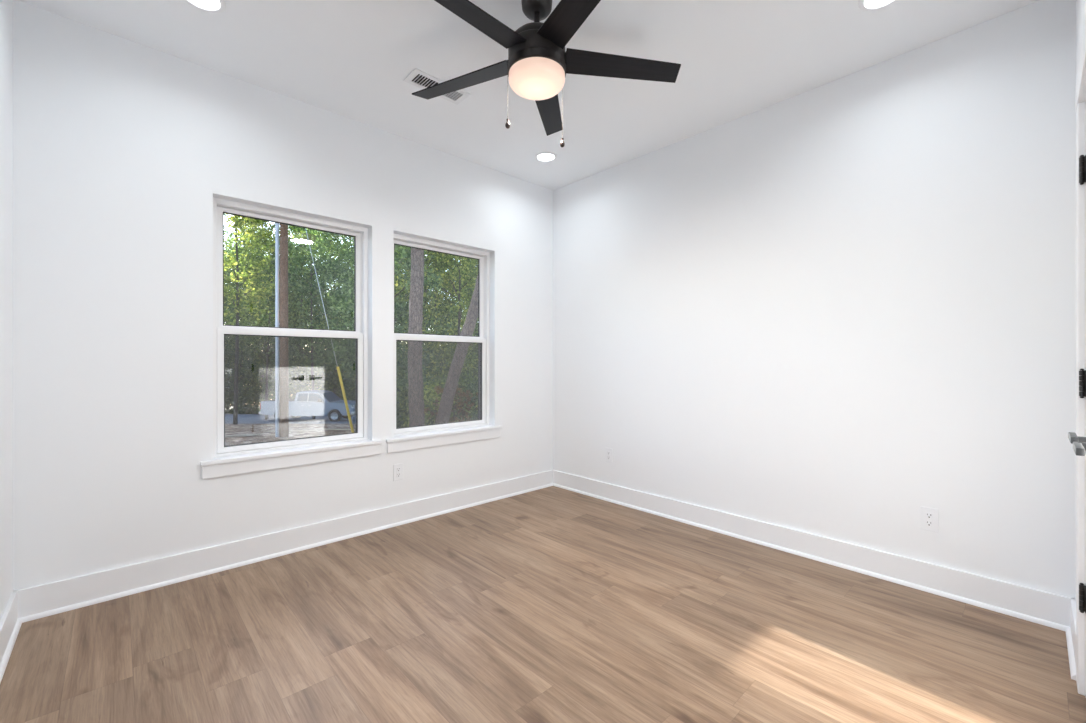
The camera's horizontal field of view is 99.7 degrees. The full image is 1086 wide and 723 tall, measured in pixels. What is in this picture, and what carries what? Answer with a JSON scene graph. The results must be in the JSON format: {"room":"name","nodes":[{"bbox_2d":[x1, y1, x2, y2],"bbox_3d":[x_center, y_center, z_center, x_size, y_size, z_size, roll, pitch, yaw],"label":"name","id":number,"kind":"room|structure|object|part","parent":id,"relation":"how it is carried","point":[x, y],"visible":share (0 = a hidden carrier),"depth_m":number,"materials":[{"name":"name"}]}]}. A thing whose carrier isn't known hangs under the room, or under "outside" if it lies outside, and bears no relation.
{"room":"empty bedroom","nodes":[
{"label":"empty bedroom","id":0,"kind":"room"},
{"bbox_2d":[0,0,12,619],"bbox_3d":[-1.248,-0.223,0.708,0.200,2.740,3.378,0,0,-43],"label":"wall","id":1,"kind":"structure","parent":0,"point":[6,6],"depth_m":1.89,"materials":[{"name":"paint"}]},
{"bbox_2d":[0,591,21,682],"bbox_3d":[-1.233,1.077,0.859,0.029,0.140,3.178,0,0,-43],"label":"baseboard","id":2,"kind":"structure","parent":1,"relation":"attached to","point":[10,625],"depth_m":1.84,"materials":[{"name":"paint"}]},
{"bbox_3d":[-1.227,1.137,0.864,0.014,0.019,3.178,0,0,-43],"label":"shoe molding","id":3,"kind":"part","parent":2,"relation":"part of","materials":[{"name":"paint"}]},
{"bbox_2d":[13,0,552,590],"bbox_3d":[-1.185,-0.223,3.213,3.710,2.740,0.200,0,0,-43],"label":"wall","id":4,"kind":"structure","parent":0,"point":[123,148],"depth_m":2.39,"materials":[{"name":"paint"}]},
{"bbox_2d":[13,470,552,622],"bbox_3d":[-1.107,1.077,3.130,3.310,0.140,0.029,0,0,-43],"label":"baseboard","id":5,"kind":"structure","parent":4,"relation":"attached to","point":[48,599],"depth_m":2.57,"materials":[{"name":"paint"}]},
{"bbox_2d":[200,197,381,478],"bbox_3d":[-1.527,-0.144,2.853,0.998,1.550,0.200,0,0,-43],"label":"window","id":6,"kind":"structure","parent":4,"relation":"in","point":[260,456],"depth_m":2.79,"materials":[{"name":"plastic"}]},
{"bbox_3d":[-1.572,-0.529,2.901,0.826,0.716,0.028,0,0,-43],"label":"sash","id":7,"kind":"part","parent":6,"relation":"part of","materials":[{"name":"plastic"}]},
{"bbox_3d":[-1.548,0.164,2.875,0.826,0.713,0.028,0,0,-43],"label":"sash","id":8,"kind":"part","parent":6,"relation":"part of","materials":[{"name":"plastic"}]},
{"bbox_3d":[-1.500,0.546,2.824,0.998,0.021,0.120,0,0,-43],"label":"sill","id":9,"kind":"part","parent":6,"relation":"part of","materials":[{"name":"paint"}]},
{"bbox_3d":[-1.592,0.167,2.922,0.830,0.709,0.010,0,0,-43],"label":"screen frame","id":10,"kind":"part","parent":6,"relation":"part of","materials":[{"name":"grey"}]},
{"bbox_2d":[393,463,402,480],"bbox_3d":[-1.019,0.779,3.226,0.072,0.117,0.007,0,0,-43],"label":"wall outlet","id":11,"kind":"object","parent":4,"relation":"attached to","point":[397,468],"visible":1,"depth_m":3.22,"materials":[{"name":"white plastic"}]},
{"bbox_2d":[396,467,400,476],"bbox_3d":[-1.018,0.779,3.225,0.033,0.067,0.002,0,0,-43],"label":"receptacle","id":12,"kind":"object","parent":11,"relation":"attached to","point":[398,469],"depth_m":3.22,"materials":[{"name":"white plastic"}]},
{"bbox_2d":[386,234,501,452],"bbox_3d":[-0.771,-0.144,3.558,0.998,1.550,0.200,0,0,-43],"label":"window","id":13,"kind":"structure","parent":4,"relation":"in","point":[423,436],"depth_m":3.64,"materials":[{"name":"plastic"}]},
{"bbox_3d":[-0.817,-0.529,3.606,0.826,0.716,0.028,0,0,-43],"label":"sash","id":14,"kind":"part","parent":13,"relation":"part of","materials":[{"name":"plastic"}]},
{"bbox_3d":[-0.792,0.164,3.579,0.826,0.713,0.028,0,0,-43],"label":"sash","id":15,"kind":"part","parent":13,"relation":"part of","materials":[{"name":"plastic"}]},
{"bbox_3d":[-0.744,0.546,3.528,0.998,0.021,0.120,0,0,-43],"label":"sill","id":16,"kind":"part","parent":13,"relation":"part of","materials":[{"name":"paint"}]},
{"bbox_3d":[-0.836,0.167,3.627,0.830,0.709,0.010,0,0,-43],"label":"screen frame","id":17,"kind":"part","parent":13,"relation":"part of","materials":[{"name":"grey"}]},
{"bbox_2d":[18,0,1038,189],"bbox_3d":[-0.033,-1.653,1.978,3.710,0.120,3.578,0,0,-43],"label":"ceiling","id":18,"kind":"structure","parent":0,"point":[352,59],"depth_m":2.38,"materials":[{"name":"paint"}]},
{"bbox_2d":[185,0,225,12],"bbox_3d":[-1.492,-1.589,2.000,0.176,0.008,0.176,0,0,-43],"label":"recessed light","id":19,"kind":"object","parent":18,"relation":"in","point":[213,6],"visible":1,"depth_m":2.04,"materials":[{"name":"paint"}]},
{"bbox_2d":[403,68,470,104],"bbox_3d":[-0.610,-1.590,2.659,0.356,0.007,0.146,0,0,-43],"label":"ceiling vent","id":20,"kind":"object","parent":18,"relation":"in","point":[418,78],"visible":0.77,"depth_m":2.62,"materials":[{"name":"metal"}]},
{"bbox_2d":[535,151,556,161],"bbox_3d":[0.022,-1.589,3.562,0.176,0.008,0.176,0,0,-43],"label":"recessed light","id":21,"kind":"object","parent":18,"relation":"in","point":[545,156],"visible":1,"depth_m":3.55,"materials":[{"name":"paint"}]},
{"bbox_2d":[412,0,680,146],"bbox_3d":[-0.045,-1.274,1.952,1.242,0.638,1.275,0,0,-43],"label":"ceiling fan","id":22,"kind":"object","parent":18,"relation":"hanging from","point":[537,65],"visible":1,"depth_m":1.95,"materials":[{"name":"black metal"}]},
{"bbox_3d":[-0.378,-1.320,2.164,0.544,0.032,0.124,0,0,26],"label":"blade","id":23,"kind":"part","parent":22,"relation":"part of","materials":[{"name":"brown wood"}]},
{"bbox_3d":[-0.301,-1.320,1.710,0.124,0.032,0.544,0,0,44],"label":"blade","id":24,"kind":"part","parent":22,"relation":"part of","materials":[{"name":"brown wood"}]},
{"bbox_3d":[-0.027,-1.212,1.990,0.246,0.061,0.246,0,0,-43],"label":"lamp shade","id":25,"kind":"part","parent":22,"relation":"part of","materials":[{"name":"white glass"}]},
{"bbox_3d":[0.030,-1.320,2.378,0.124,0.032,0.544,0,0,8],"label":"blade","id":26,"kind":"part","parent":22,"relation":"part of","materials":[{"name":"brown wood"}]},
{"bbox_3d":[0.155,-1.320,1.643,0.124,0.032,0.544,0,0,-28],"label":"blade","id":27,"kind":"part","parent":22,"relation":"part of","materials":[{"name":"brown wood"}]},
{"bbox_3d":[0.360,-1.320,2.056,0.544,0.032,0.124,0,0,-10],"label":"blade","id":28,"kind":"part","parent":22,"relation":"part of","materials":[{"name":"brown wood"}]},
{"bbox_2d":[858,0,896,10],"bbox_3d":[1.477,-1.589,1.990,0.176,0.008,0.176,0,0,-43],"label":"recessed light","id":29,"kind":"object","parent":18,"relation":"in","point":[866,5],"visible":1,"depth_m":2.04,"materials":[{"name":"paint"}]},
{"bbox_2d":[0,486,1085,722],"bbox_3d":[-0.033,1.207,1.978,3.710,0.120,3.578,0,0,-43],"label":"floor","id":30,"kind":"structure","parent":0,"point":[552,604],"depth_m":1.88,"materials":[{"name":"brown wood"}]},
{"bbox_2d":[553,0,1075,598],"bbox_3d":[1.319,-0.223,3.102,0.200,2.740,3.378,0,0,-43],"label":"wall","id":31,"kind":"structure","parent":0,"point":[840,309],"depth_m":2.52,"materials":[{"name":"paint"}]},
{"bbox_2d":[605,448,611,462],"bbox_3d":[0.543,0.773,3.781,0.007,0.117,0.072,0,0,-43],"label":"wall outlet","id":32,"kind":"object","parent":31,"relation":"attached to","point":[608,451],"visible":1,"depth_m":3.78,"materials":[{"name":"white plastic"}]},
{"bbox_2d":[553,470,1075,630],"bbox_3d":[1.167,1.077,3.097,0.029,0.140,3.178,0,0,-43],"label":"baseboard","id":33,"kind":"structure","parent":31,"relation":"attached to","point":[1041,607],"depth_m":2.50,"materials":[{"name":"paint"}]},
{"bbox_2d":[920,506,938,532],"bbox_3d":[1.933,0.790,2.292,0.007,0.117,0.072,0,0,-43],"label":"wall outlet","id":34,"kind":"object","parent":31,"relation":"attached to","point":[929,517],"visible":1,"depth_m":2.29,"materials":[{"name":"white plastic"}]},
{"bbox_2d":[925,512,933,526],"bbox_3d":[1.931,0.790,2.290,0.002,0.067,0.033,0,0,-43],"label":"receptacle","id":35,"kind":"object","parent":34,"relation":"attached to","point":[929,516],"depth_m":2.29,"materials":[{"name":"white plastic"}]},
{"bbox_2d":[1073,442,1085,455],"bbox_3d":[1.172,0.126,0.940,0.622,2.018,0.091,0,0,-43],"label":"door handle","id":36,"kind":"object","parent":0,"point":[1079,448],"depth_m":1.07,"materials":[{"name":"metal"}]},
{"bbox_2d":[1076,0,1085,79],"bbox_3d":[1.119,-0.223,0.743,3.310,2.740,0.200,0,0,-43],"label":"wall","id":37,"kind":"structure","parent":0,"point":[1080,4],"depth_m":1.78,"materials":[{"name":"paint"}]},
{"bbox_2d":[1066,598,1075,679],"bbox_3d":[1.041,1.077,0.827,3.310,0.140,0.029,0,0,-43],"label":"baseboard","id":38,"kind":"structure","parent":37,"relation":"attached to","point":[1070,631],"depth_m":1.80,"materials":[{"name":"paint"}]},
{"bbox_3d":[1.036,1.137,0.832,3.310,0.019,0.014,0,0,-43],"label":"shoe molding","id":39,"kind":"part","parent":38,"relation":"part of","materials":[{"name":"paint"}]},
{"bbox_2d":[1068,155,1085,612],"bbox_3d":[1.629,0.126,1.367,0.622,2.018,0.091,0,0,-43],"label":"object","id":40,"kind":"structure","parent":37,"relation":"in","point":[1072,437],"depth_m":1.56,"materials":[{"name":"paint"}]},
{"bbox_3d":[1.465,0.210,1.237,0.144,0.064,0.057,0,0,-43],"label":"lever handle","id":41,"kind":"part","parent":40,"relation":"part of","materials":[{"name":"metal"}]},
{"bbox_2d":[1075,20,1085,697],"bbox_3d":[1.441,0.080,1.110,1.418,2.135,0.139,0,0,-43],"label":"door frame","id":42,"kind":"structure","parent":37,"relation":"attached to","point":[1080,88],"depth_m":1.57,"materials":[{"name":"paint"}]},
{"label":"outside","id":43,"kind":"structure","parent":0,"visible":0},
{"bbox_3d":[-20.000,6.687,65.500,121.180,3.920,117.676,0,0,-43],"label":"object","id":44,"kind":"structure","parent":43,"visible":0},
{"bbox_2d":[224,266,244,393],"bbox_3d":[-36.896,-3.092,52.279,8.823,17.578,8.106,0,0,-18],"label":"tree","id":45,"kind":"object","parent":44,"relation":"on","point":[224,266],"visible":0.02,"depth_m":52.61,"materials":[{"name":"green plant"}]},
{"bbox_2d":[225,350,246,412],"bbox_3d":[-29.758,1.810,42.272,5.060,6.127,5.679,0,0,-39],"label":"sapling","id":46,"kind":"object","parent":44,"relation":"on","point":[231,362],"visible":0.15,"depth_m":42.24,"materials":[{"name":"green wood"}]},
{"bbox_2d":[224,233,259,408],"bbox_3d":[-41.904,-5.338,61.612,13.105,23.500,12.554,0,0,-14],"label":"tree","id":47,"kind":"object","parent":44,"relation":"on","point":[224,233],"visible":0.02,"depth_m":60.37,"materials":[{"name":"green plant"}]},
{"bbox_2d":[225,357,265,413],"bbox_3d":[-27.745,2.228,42.685,4.464,5.405,4.823,0,0,24],"label":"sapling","id":48,"kind":"object","parent":44,"relation":"on","point":[231,401],"visible":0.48,"depth_m":42.10,"materials":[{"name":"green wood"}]},
{"bbox_2d":[224,213,289,406],"bbox_3d":[-28.725,-5.075,43.445,9.584,20.143,9.833,0,0,19],"label":"tree","id":49,"kind":"object","parent":44,"relation":"on","point":[228,271],"visible":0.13,"depth_m":42.73,"materials":[{"name":"green plant"}]},
{"bbox_2d":[238,354,291,413],"bbox_3d":[-25.577,1.941,42.178,4.581,5.918,5.432,0,0,-28],"label":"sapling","id":50,"kind":"object","parent":44,"relation":"on","point":[256,369],"visible":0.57,"depth_m":41.66,"materials":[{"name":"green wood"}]},
{"bbox_2d":[226,230,306,384],"bbox_3d":[-30.332,-4.628,49.978,8.858,20.315,9.998,0,0,-2],"label":"tree","id":51,"kind":"object","parent":44,"relation":"on","point":[259,230],"visible":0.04,"depth_m":49.92,"materials":[{"name":"green plant"}]},
{"bbox_2d":[224,239,310,405],"bbox_3d":[-26.756,-3.723,43.976,7.409,17.456,7.862,0,0,15],"label":"tree","id":52,"kind":"object","parent":44,"relation":"on","point":[228,341],"visible":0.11,"depth_m":42.74,"materials":[{"name":"green plant"}]},
{"bbox_2d":[260,356,310,398],"bbox_3d":[-23.685,1.914,42.787,4.656,6.054,4.865,0,0,-26],"label":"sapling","id":53,"kind":"object","parent":44,"relation":"on","point":[272,382],"visible":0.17,"depth_m":42.12,"materials":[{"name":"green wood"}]},
{"bbox_2d":[266,251,326,399],"bbox_3d":[-28.473,-4.007,51.817,9.796,19.408,10.206,0,0,-15],"label":"tree","id":54,"kind":"object","parent":44,"relation":"on","point":[293,251],"visible":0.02,"depth_m":52.13,"materials":[{"name":"green plant"}]},
{"bbox_2d":[255,225,338,399],"bbox_3d":[-23.265,-4.449,44.173,8.661,18.977,8.151,0,0,-23],"label":"tree","id":55,"kind":"object","parent":44,"relation":"on","point":[294,231],"visible":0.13,"depth_m":43.32,"materials":[{"name":"green plant"}]},
{"bbox_2d":[288,348,338,394],"bbox_3d":[-21.030,1.792,42.201,5.904,6.134,5.725,0,0,-4],"label":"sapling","id":56,"kind":"object","parent":44,"relation":"on","point":[297,369],"visible":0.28,"depth_m":41.47,"materials":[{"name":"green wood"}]},
{"bbox_2d":[291,232,347,395],"bbox_3d":[-29.904,-6.164,61.688,11.517,25.315,12.197,0,0,-34],"label":"tree","id":57,"kind":"object","parent":44,"relation":"on","point":[312,232],"visible":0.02,"depth_m":60.70,"materials":[{"name":"green plant"}]},
{"bbox_2d":[288,232,353,396],"bbox_3d":[-19.330,-4.297,41.726,8.459,18.307,8.833,0,0,-43],"label":"tree","id":58,"kind":"object","parent":44,"relation":"on","point":[333,386],"visible":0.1,"depth_m":40.42,"materials":[{"name":"green plant"}]},
{"bbox_2d":[303,264,352,384],"bbox_3d":[-22.690,-3.011,50.938,8.474,17.181,8.584,0,0,42],"label":"tree","id":59,"kind":"object","parent":44,"relation":"on","point":[343,264],"visible":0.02,"depth_m":49.99,"materials":[{"name":"green plant"}]},
{"bbox_2d":[311,348,353,399],"bbox_3d":[-19.307,1.587,42.553,4.981,6.642,5.496,0,0,-6],"label":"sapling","id":60,"kind":"object","parent":44,"relation":"on","point":[318,380],"visible":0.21,"depth_m":41.42,"materials":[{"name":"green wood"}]},
{"bbox_2d":[329,343,354,399],"bbox_3d":[-17.469,1.470,42.597,4.440,6.889,4.629,0,0,-43],"label":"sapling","id":61,"kind":"object","parent":44,"relation":"on","point":[343,343],"visible":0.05,"depth_m":41.76,"materials":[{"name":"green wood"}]},
{"bbox_2d":[324,237,409,400],"bbox_3d":[-15.220,-5.112,41.085,8.824,19.797,8.127,0,0,-43],"label":"tree","id":62,"kind":"object","parent":44,"relation":"on","point":[348,389],"visible":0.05,"depth_m":39.71,"materials":[{"name":"green plant"}]},
{"bbox_2d":[333,273,405,398],"bbox_3d":[-19.257,-3.380,50.697,10.460,17.771,9.964,0,0,-21],"label":"tree","id":63,"kind":"object","parent":44,"relation":"on","point":[343,273],"visible":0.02,"depth_m":47.92,"materials":[{"name":"green plant"}]},
{"bbox_2d":[394,248,448,400],"bbox_3d":[-12.593,-3.737,42.481,9.163,17.292,8.993,0,0,-26],"label":"tree","id":64,"kind":"object","parent":44,"relation":"on","point":[400,248],"visible":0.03,"depth_m":41.60,"materials":[{"name":"green plant"}]},
{"bbox_2d":[395,250,451,347],"bbox_3d":[-14.470,-4.546,50.876,11.390,20.159,11.168,0,0,-15],"label":"tree","id":65,"kind":"object","parent":44,"relation":"on","point":[425,250],"visible":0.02,"depth_m":49.79,"materials":[{"name":"green plant"}]},
{"bbox_2d":[422,256,465,374],"bbox_3d":[-9.910,-4.091,44.165,6.900,18.183,6.673,0,0,-43],"label":"tree","id":66,"kind":"object","parent":44,"relation":"on","point":[428,256],"visible":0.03,"depth_m":43.55,"materials":[{"name":"green plant"}]},
{"bbox_2d":[426,260,477,386],"bbox_3d":[-7.061,-2.850,43.475,8.057,15.670,8.019,0,0,-30],"label":"tree","id":67,"kind":"object","parent":44,"relation":"on","point":[456,303],"visible":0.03,"depth_m":42.00,"materials":[{"name":"green plant"}]},
{"bbox_2d":[428,254,477,360],"bbox_3d":[-10.149,-5.498,50.487,8.296,22.080,8.727,0,0,-11],"label":"tree","id":68,"kind":"object","parent":44,"relation":"on","point":[428,254],"visible":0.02,"depth_m":49.55,"materials":[{"name":"green plant"}]},
{"bbox_2d":[442,343,477,400],"bbox_3d":[-7.393,1.438,42.239,4.696,6.903,4.545,0,0,-43],"label":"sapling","id":69,"kind":"object","parent":44,"relation":"on","point":[470,343],"visible":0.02,"depth_m":41.56,"materials":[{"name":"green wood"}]},
{"bbox_2d":[463,258,477,354],"bbox_3d":[-3.033,-5.339,42.394,9.871,20.483,9.015,0,0,14],"label":"tree","id":70,"kind":"object","parent":44,"relation":"on","point":[476,326],"visible":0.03,"depth_m":41.29,"materials":[{"name":"green plant"}]},
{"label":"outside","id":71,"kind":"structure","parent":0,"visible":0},
{"bbox_2d":[225,424,354,445],"bbox_3d":[-20.000,2.683,15.450,120.001,1.688,21.102,0,0,0],"label":"ground","id":72,"kind":"structure","parent":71,"point":[230,429],"depth_m":19.29,"materials":[{"name":"concrete"}]},
{"bbox_2d":[224,267,251,322],"bbox_3d":[-16.453,-3.575,18.712,7.800,13.097,7.186,0,0,-22],"label":"broadleaf tree","id":73,"kind":"object","parent":72,"relation":"on","point":[227,284],"visible":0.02,"depth_m":20.20,"materials":[{"name":"green plant"}]},
{"bbox_2d":[225,434,260,436],"bbox_3d":[-11.400,2.773,17.200,1.400,0.040,0.140,0,0,-20],"label":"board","id":74,"kind":"object","parent":72,"relation":"on","point":[241,434],"visible":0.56,"depth_m":17.21,"materials":[{"name":"grey wood"}]},
{"bbox_2d":[224,215,291,423],"bbox_3d":[-16.762,-4.254,25.491,5.451,15.551,5.499,0,0,-10],"label":"broadleaf tree","id":75,"kind":"object","parent":72,"relation":"on","point":[238,223],"visible":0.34,"depth_m":25.25,"materials":[{"name":"green plant"}]},
{"bbox_3d":[-16.892,-7.026,25.095,5.357,10.006,5.870,0,0,-43],"label":"crown","id":76,"kind":"part","parent":75,"relation":"part of","materials":[{"name":"green plant"}]},
{"bbox_2d":[275,223,288,436],"bbox_3d":[-9.691,-3.093,17.031,0.475,12.000,0.314,0,0,24],"label":"utility pole","id":77,"kind":"object","parent":72,"relation":"on","point":[281,364],"visible":0.6,"depth_m":16.93,"materials":[{"name":"brown wood"}]},
{"bbox_2d":[305,228,353,432],"bbox_3d":[-8.246,-2.506,17.000,2.494,10.730,0.093,0,0,0],"label":"guy wire","id":78,"kind":"object","parent":77,"relation":"attached to","point":[337,367],"visible":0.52,"depth_m":16.97,"materials":[{"name":"silver metal"}]},
{"bbox_2d":[266,430,321,431],"bbox_3d":[-10.600,2.957,19.500,2.200,0.040,0.141,0,0,-7],"label":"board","id":79,"kind":"object","parent":72,"relation":"on","point":[289,430],"visible":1,"depth_m":19.50,"materials":[{"name":"white wood"}]},
{"bbox_2d":[302,428,354,429],"bbox_3d":[-9.600,3.045,20.600,2.600,0.040,0.140,0,0,9],"label":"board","id":80,"kind":"object","parent":72,"relation":"on","point":[302,428],"visible":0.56,"depth_m":20.60,"materials":[{"name":"white wood"}]},
{"bbox_2d":[311,232,452,382],"bbox_3d":[-6.410,-1.954,18.864,5.731,9.950,5.748,0,0,-29],"label":"broadleaf tree","id":81,"kind":"object","parent":72,"relation":"on","point":[350,355],"visible":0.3,"depth_m":18.41,"materials":[{"name":"green plant"}]},
{"bbox_2d":[352,381,430,427],"bbox_3d":[-4.858,1.663,15.642,2.687,2.158,2.406,0,0,-10],"label":"leafy shrub","id":82,"kind":"object","parent":72,"relation":"on","point":[402,391],"visible":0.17,"depth_m":15.36,"materials":[{"name":"green plant"}]},
{"bbox_2d":[346,245,469,411],"bbox_3d":[-6.383,-2.018,22.984,6.119,10.720,6.796,0,0,-37],"label":"broadleaf tree","id":83,"kind":"object","parent":72,"relation":"on","point":[427,259],"visible":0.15,"depth_m":22.61,"materials":[{"name":"green plant"}]},
{"bbox_2d":[408,248,424,426],"bbox_3d":[-3.109,-4.485,10.885,4.958,13.824,4.772,0,0,-43],"label":"pine tree","id":84,"kind":"object","parent":72,"relation":"on","point":[415,376],"visible":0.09,"depth_m":10.85,"materials":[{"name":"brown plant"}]},
{"bbox_2d":[397,373,438,427],"bbox_3d":[-4.686,1.566,17.046,3.312,2.590,3.621,0,0,-6],"label":"leafy shrub","id":85,"kind":"object","parent":72,"relation":"on","point":[403,379],"visible":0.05,"depth_m":16.93,"materials":[{"name":"green plant"}]},
{"bbox_2d":[397,377,473,427],"bbox_3d":[-3.578,1.581,14.939,2.686,2.245,2.663,0,0,-22],"label":"leafy shrub","id":86,"kind":"object","parent":72,"relation":"on","point":[432,394],"visible":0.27,"depth_m":14.53,"materials":[{"name":"green plant"}]},
{"bbox_2d":[394,250,477,416],"bbox_3d":[-3.829,-2.010,20.855,6.300,10.382,5.573,0,0,-41],"label":"broadleaf tree","id":87,"kind":"object","parent":72,"relation":"on","point":[464,271],"visible":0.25,"depth_m":20.55,"materials":[{"name":"green plant"}]},
{"bbox_2d":[422,258,477,413],"bbox_3d":[-2.897,-1.676,23.765,6.978,10.194,6.716,0,0,-36],"label":"broadleaf tree","id":88,"kind":"object","parent":72,"relation":"on","point":[452,315],"visible":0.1,"depth_m":23.37,"materials":[{"name":"green plant"}]},
{"bbox_2d":[424,385,477,421],"bbox_3d":[-2.551,1.609,13.522,1.707,1.942,2.154,0,0,27],"label":"shrub","id":89,"kind":"object","parent":72,"relation":"on","point":[440,388],"visible":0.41,"depth_m":13.61,"materials":[{"name":"green plant"}]},
{"bbox_2d":[425,371,477,422],"bbox_3d":[-2.954,1.521,16.448,3.352,2.601,3.231,0,0,-43],"label":"leafy shrub","id":90,"kind":"object","parent":72,"relation":"on","point":[460,381],"visible":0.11,"depth_m":16.16,"materials":[{"name":"green plant"}]},
{"bbox_2d":[435,275,477,423],"bbox_3d":[0.029,-4.469,11.156,4.133,13.839,4.553,0,0,-43],"label":"pine tree","id":91,"kind":"object","parent":72,"relation":"on","point":[445,406],"visible":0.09,"depth_m":11.15,"materials":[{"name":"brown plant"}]},
{"bbox_2d":[452,379,477,420],"bbox_3d":[-1.980,1.585,15.432,3.170,2.311,3.260,0,0,-43],"label":"leafy shrub","id":92,"kind":"object","parent":72,"relation":"on","point":[475,384],"visible":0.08,"depth_m":15.04,"materials":[{"name":"green plant"}]},
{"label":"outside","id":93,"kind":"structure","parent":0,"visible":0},
{"bbox_2d":[225,414,450,423],"bbox_3d":[-20.000,4.127,33.500,97.992,1.200,92.810,0,0,-43],"label":"road","id":94,"kind":"structure","parent":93,"point":[242,418],"depth_m":29.64,"materials":[{"name":"grey asphalt"}]},
{"bbox_2d":[224,218,319,419],"bbox_3d":[-18.936,-2.967,30.971,6.998,13.892,6.757,0,0,36],"label":"broadleaf tree","id":95,"kind":"object","parent":94,"relation":"on","point":[272,226],"visible":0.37,"depth_m":30.62,"materials":[{"name":"green plant"}]},
{"bbox_3d":[-18.746,-5.041,30.862,6.794,9.743,7.340,0,0,-43],"label":"crown","id":96,"kind":"part","parent":95,"relation":"part of","materials":[{"name":"green plant"}]},
{"bbox_2d":[235,225,354,418],"bbox_3d":[-15.667,-3.385,32.013,8.260,14.891,8.440,0,0,15],"label":"broadleaf tree","id":97,"kind":"object","parent":94,"relation":"on","point":[291,348],"visible":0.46,"depth_m":31.02,"materials":[{"name":"green plant"}]},
{"bbox_2d":[259,390,354,420],"bbox_3d":[-14.770,2.837,29.500,5.960,1.899,2.280,0,0,0],"label":"car","id":98,"kind":"object","parent":94,"relation":"on","point":[312,402],"visible":0.7,"depth_m":28.52,"materials":[{"name":"blue paint"}]},
{"bbox_2d":[295,231,407,382],"bbox_3d":[-11.799,-2.914,28.825,7.357,13.470,6.445,0,0,-6],"label":"broadleaf tree","id":99,"kind":"object","parent":94,"relation":"on","point":[318,352],"visible":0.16,"depth_m":28.19,"materials":[{"name":"green plant"}]}
]}

